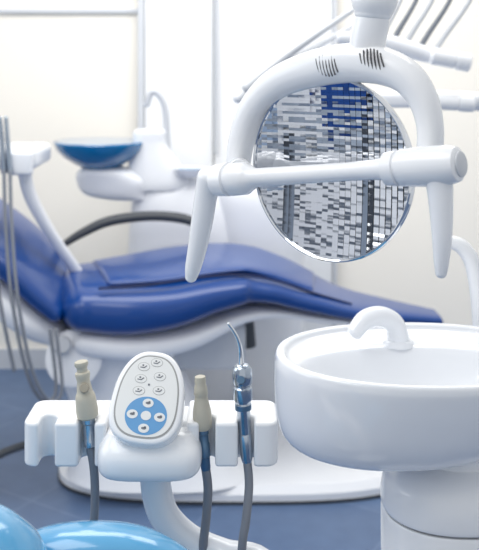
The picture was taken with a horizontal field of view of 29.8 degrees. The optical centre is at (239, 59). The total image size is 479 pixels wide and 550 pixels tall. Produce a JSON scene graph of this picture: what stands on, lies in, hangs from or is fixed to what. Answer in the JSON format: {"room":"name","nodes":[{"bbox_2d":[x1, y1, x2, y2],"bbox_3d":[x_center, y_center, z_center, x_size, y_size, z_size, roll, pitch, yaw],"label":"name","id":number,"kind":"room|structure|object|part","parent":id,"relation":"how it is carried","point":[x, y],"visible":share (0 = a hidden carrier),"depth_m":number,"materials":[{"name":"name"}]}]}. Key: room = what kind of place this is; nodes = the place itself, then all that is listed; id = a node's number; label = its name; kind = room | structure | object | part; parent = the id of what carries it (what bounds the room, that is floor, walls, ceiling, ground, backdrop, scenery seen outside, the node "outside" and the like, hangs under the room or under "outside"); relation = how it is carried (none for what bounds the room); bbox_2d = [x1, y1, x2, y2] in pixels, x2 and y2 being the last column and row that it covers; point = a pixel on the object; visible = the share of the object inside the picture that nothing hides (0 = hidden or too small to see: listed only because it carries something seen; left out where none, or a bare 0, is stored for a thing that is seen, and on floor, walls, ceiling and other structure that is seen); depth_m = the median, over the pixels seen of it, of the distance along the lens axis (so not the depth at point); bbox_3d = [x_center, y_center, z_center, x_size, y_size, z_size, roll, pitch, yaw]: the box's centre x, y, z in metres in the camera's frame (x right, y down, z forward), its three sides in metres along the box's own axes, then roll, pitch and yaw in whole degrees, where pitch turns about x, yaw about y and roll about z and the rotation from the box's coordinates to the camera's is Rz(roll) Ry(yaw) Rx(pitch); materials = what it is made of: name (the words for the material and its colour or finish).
{"room":"dental clinic","nodes":[
{"label":"dental clinic","id":0,"kind":"room"},
{"bbox_2d":[0,369,380,549],"bbox_3d":[0.150,1.375,0.675,4.900,0.050,6.550,0,0,0],"label":"floor","id":1,"kind":"structure","parent":0,"point":[36,494],"depth_m":2.70,"materials":[{"name":"blue tile"}]},
{"bbox_2d":[0,116,81,400],"bbox_3d":[-0.750,0.758,2.795,0.578,1.185,0.490,0,0,0],"label":"holder","id":2,"kind":"object","parent":1,"relation":"on","point":[20,159],"visible":0.9,"depth_m":2.65,"materials":[{"name":"white plastic"}]},
{"bbox_3d":[-0.569,0.571,2.904,0.058,0.509,0.330,0,0,41],"label":"support arm","id":3,"kind":"part","parent":2,"relation":"part of","materials":[{"name":"white plastic"}]},
{"bbox_2d":[0,504,187,549],"bbox_3d":[-0.262,0.879,0.698,0.577,0.941,0.526,0,0,0],"label":"chair","id":4,"kind":"object","parent":1,"relation":"on","point":[16,533],"visible":1,"depth_m":0.87,"materials":[{"name":"blue plastic"}]},
{"bbox_3d":[-0.142,0.673,0.902,0.320,0.433,0.117,0,0,0],"label":"backrest","id":5,"kind":"part","parent":4,"relation":"part of","materials":[{"name":"blue plastic"}]},
{"bbox_2d":[25,322,276,549],"bbox_3d":[-0.028,0.830,1.027,0.460,1.040,0.241,0,0,0],"label":"holder","id":6,"kind":"object","parent":1,"relation":"on","point":[146,434],"visible":1,"depth_m":1.06,"materials":[{"name":"white plastic"}]},
{"bbox_3d":[-0.004,0.724,1.065,0.239,0.501,0.056,0,0,19],"label":"support arm","id":7,"kind":"part","parent":6,"relation":"part of","materials":[{"name":"white plastic"}]},
{"bbox_2d":[53,89,304,420],"bbox_3d":[-0.230,0.730,3.496,0.968,1.240,0.376,0,0,-7],"label":"dental cuspidor unit","id":8,"kind":"object","parent":1,"relation":"on","point":[154,179],"visible":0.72,"depth_m":3.37,"materials":[{"name":"white plastic"}]},
{"bbox_2d":[53,137,142,168],"bbox_3d":[-0.535,0.364,3.450,0.352,0.108,0.352,0,0,0],"label":"glass bowl","id":9,"kind":"object","parent":8,"relation":"on","point":[90,152],"depth_m":3.35,"materials":[{"name":"blue glass"}]},
{"bbox_2d":[144,89,170,149],"bbox_3d":[-0.312,0.291,3.450,0.109,0.362,0.040,0,0,0],"label":"faucet","id":10,"kind":"object","parent":8,"relation":"on","point":[165,132],"depth_m":3.44,"materials":[{"name":"grey plastic"}]},
{"bbox_2d":[174,166,203,176],"bbox_3d":[-0.187,0.423,3.400,0.124,0.030,0.114,0,0,0],"label":"tray","id":11,"kind":"object","parent":8,"relation":"on","point":[179,171],"depth_m":3.36,"materials":[{"name":"white plastic"}]},
{"bbox_2d":[0,198,442,504],"bbox_3d":[-0.338,0.757,2.982,2.026,1.185,0.618,0,0,-5],"label":"dental chair","id":12,"kind":"object","parent":1,"relation":"on","point":[111,311],"visible":0.7,"depth_m":2.78,"materials":[{"name":"blue leather"}]},
{"bbox_2d":[0,198,65,321],"bbox_3d":[-0.933,0.478,2.900,0.814,0.632,0.524,0,0,0],"label":"backrest cushion","id":13,"kind":"object","parent":12,"relation":"on","point":[41,273],"depth_m":2.73,"materials":[{"name":"blue leather"}]},
{"bbox_3d":[-0.377,0.605,3.245,0.511,0.115,0.062,0,0,-7],"label":"armrest","id":14,"kind":"part","parent":12,"relation":"part of","materials":[{"name":"plastic"}]},
{"bbox_3d":[-0.010,1.323,2.990,1.160,0.055,0.520,0,0,0],"label":"plate","id":15,"kind":"part","parent":12,"relation":"part of","materials":[{"name":"white plastic"}]},
{"bbox_2d":[62,262,442,335],"bbox_3d":[0.009,0.775,3.061,1.279,0.214,0.587,0,0,-18],"label":"seat cushion","id":16,"kind":"object","parent":12,"relation":"on","point":[101,298],"depth_m":2.79,"materials":[{"name":"blue leather"}]},
{"bbox_2d":[185,0,467,282],"bbox_3d":[0.407,0.423,1.139,0.903,1.853,0.323,0,0,-27],"label":"lamp","id":17,"kind":"object","parent":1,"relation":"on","point":[336,171],"visible":1,"depth_m":0.99,"materials":[{"name":"white plastic"}]},
{"bbox_3d":[-0.044,0.195,1.059,0.051,0.140,0.030,0,0,31],"label":"handle","id":18,"kind":"part","parent":17,"relation":"part of","materials":[{"name":"white plastic"}]},
{"bbox_3d":[0.098,0.059,1.008,0.276,0.156,0.052,0,0,38],"label":"arch frame","id":19,"kind":"part","parent":17,"relation":"part of","materials":[{"name":"white plastic"}]},
{"bbox_2d":[370,48,372,68],"bbox_3d":[0.140,0.000,0.946,0.005,0.025,0.006,0,0,0],"label":"vent","id":20,"kind":"object","parent":17,"relation":"attached to","point":[371,49],"depth_m":0.95,"materials":[{"name":"white plastic"}]},
{"bbox_2d":[373,49,376,69],"bbox_3d":[0.143,0.000,0.944,0.005,0.024,0.005,0,0,0],"label":"vent","id":21,"kind":"object","parent":17,"relation":"attached to","point":[374,50],"depth_m":0.94,"materials":[{"name":"white plastic"}]},
{"bbox_2d":[376,50,380,69],"bbox_3d":[0.146,0.000,0.941,0.005,0.021,0.005,0,0,0],"label":"vent","id":22,"kind":"object","parent":17,"relation":"attached to","point":[378,52],"depth_m":0.94,"materials":[{"name":"white plastic"}]},
{"bbox_3d":[0.194,0.153,0.877,0.029,0.118,0.029,0,0,0],"label":"handle","id":23,"kind":"part","parent":17,"relation":"part of","materials":[{"name":"white plastic"}]},
{"bbox_2d":[233,0,478,111],"bbox_3d":[0.479,0.501,2.429,1.005,1.698,0.368,0,0,0],"label":"dental instrument arm","id":24,"kind":"object","parent":1,"relation":"on","point":[462,101],"visible":0.64,"depth_m":2.30,"materials":[{"name":"white plastic"}]},
{"bbox_3d":[0.148,0.004,2.342,0.343,0.212,0.028,0,0,-16],"label":"whip arm","id":25,"kind":"part","parent":24,"relation":"part of","materials":[{"name":"white plastic"}]},
{"bbox_3d":[0.159,-0.030,2.342,0.320,0.229,0.028,0,0,-17],"label":"whip arm","id":26,"kind":"part","parent":24,"relation":"part of","materials":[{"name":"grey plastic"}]},
{"bbox_3d":[0.414,-0.165,2.344,0.139,0.264,0.027,0,0,-28],"label":"hose arm","id":27,"kind":"part","parent":24,"relation":"part of","materials":[{"name":"grey plastic"}]},
{"bbox_2d":[336,32,457,62],"bbox_3d":[0.414,-0.027,2.300,0.333,0.093,0.048,0,0,0],"label":"holder","id":28,"kind":"object","parent":24,"relation":"on","point":[420,52],"depth_m":2.28,"materials":[{"name":"white plastic"}]},
{"bbox_3d":[0.451,-0.163,2.343,0.149,0.269,0.029,0,0,-26],"label":"hose arm","id":29,"kind":"part","parent":24,"relation":"part of"},
{"bbox_3d":[0.488,-0.157,2.342,0.159,0.279,0.030,0,0,-24],"label":"hose arm","id":30,"kind":"part","parent":24,"relation":"part of","materials":[{"name":"grey plastic"}]},
{"bbox_2d":[374,90,471,107],"bbox_3d":[0.443,0.105,2.450,0.312,0.036,0.300,0,0,0],"label":"tray","id":31,"kind":"object","parent":24,"relation":"on","point":[392,97],"depth_m":2.31,"materials":[{"name":"white plastic"}]},
{"bbox_3d":[0.530,-0.152,2.341,0.170,0.289,0.032,0,0,-22],"label":"hose arm","id":32,"kind":"part","parent":24,"relation":"part of"},
{"bbox_3d":[0.534,0.000,2.280,0.108,0.062,0.048,0,0,0],"label":"rail knob","id":33,"kind":"part","parent":24,"relation":"part of","materials":[{"name":"white plastic"}]},
{"bbox_3d":[0.574,-0.147,2.340,0.185,0.300,0.034,0,0,-20],"label":"hose arm","id":34,"kind":"part","parent":24,"relation":"part of","materials":[{"name":"grey plastic"}]},
{"bbox_3d":[0.541,0.110,2.280,0.108,0.045,0.042,0,0,0],"label":"deck knob","id":35,"kind":"part","parent":24,"relation":"part of","materials":[{"name":"white plastic"}]},
{"bbox_3d":[0.709,0.122,2.450,0.268,0.077,0.050,0,0,0],"label":"deck arm","id":36,"kind":"part","parent":24,"relation":"part of","materials":[{"name":"white plastic"}]},
{"bbox_2d":[274,236,478,549],"bbox_3d":[0.273,0.821,1.315,0.437,1.059,0.318,0,0,-18],"label":"basin","id":37,"kind":"object","parent":1,"relation":"on","point":[377,391],"visible":0.97,"depth_m":1.25,"materials":[{"name":"ceramic"}]},
{"bbox_3d":[0.214,0.412,1.377,0.107,0.070,0.035,0,0,-27],"label":"rinse spout","id":38,"kind":"part","parent":37,"relation":"part of","materials":[{"name":"ceramic"}]},
{"bbox_3d":[0.245,0.437,1.392,0.048,0.010,0.038,0,0,0],"label":"spout","id":39,"kind":"part","parent":37,"relation":"part of","materials":[{"name":"ceramic"}]},
{"bbox_2d":[0,0,478,347],"bbox_3d":[0.150,0.000,4.000,4.900,2.700,0.100,0,0,0],"label":"wall","id":40,"kind":"structure","parent":0,"point":[63,75],"depth_m":3.95,"materials":[{"name":"white paint"}]},
{"bbox_2d":[0,348,47,368],"bbox_3d":[0.150,1.308,3.942,4.860,0.085,0.015,0,0,0],"label":"baseboard","id":41,"kind":"structure","parent":40,"relation":"attached to","point":[38,355],"depth_m":3.93,"materials":[{"name":"white"}]},
{"bbox_2d":[0,9,137,12],"bbox_3d":[-1.361,-0.215,3.939,1.838,0.020,0.019,0,0,0],"label":"trim","id":42,"kind":"structure","parent":40,"relation":"attached to","point":[1,10],"depth_m":3.93,"materials":[{"name":"white"}]},
{"bbox_2d":[138,0,336,325],"bbox_3d":[-0.009,0.135,3.911,0.862,2.250,0.042,0,0,0],"label":"door frame","id":43,"kind":"structure","parent":40,"relation":"in","point":[141,3],"depth_m":3.89,"materials":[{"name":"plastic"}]},
{"bbox_2d":[145,0,212,166],"bbox_3d":[-0.263,0.155,3.916,0.295,2.210,0.032,0,0,0],"label":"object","id":44,"kind":"object","parent":43,"relation":"attached to","point":[178,33],"visible":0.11,"depth_m":3.90,"materials":[{"name":"white paint"}]},
{"bbox_2d":[214,0,331,331],"bbox_3d":[0.146,0.155,3.916,0.510,2.210,0.032,0,0,0],"label":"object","id":45,"kind":"object","parent":43,"relation":"attached to","point":[252,34],"visible":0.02,"depth_m":3.90,"materials":[{"name":"white paint"}]},
{"bbox_2d":[214,0,217,154],"bbox_3d":[-0.102,-0.175,3.870,0.018,1.168,0.018,0,0,0],"label":"bar","id":46,"kind":"object","parent":45,"relation":"attached to","point":[215,1],"visible":1,"depth_m":3.86,"materials":[{"name":"grey plastic"}]}
]}

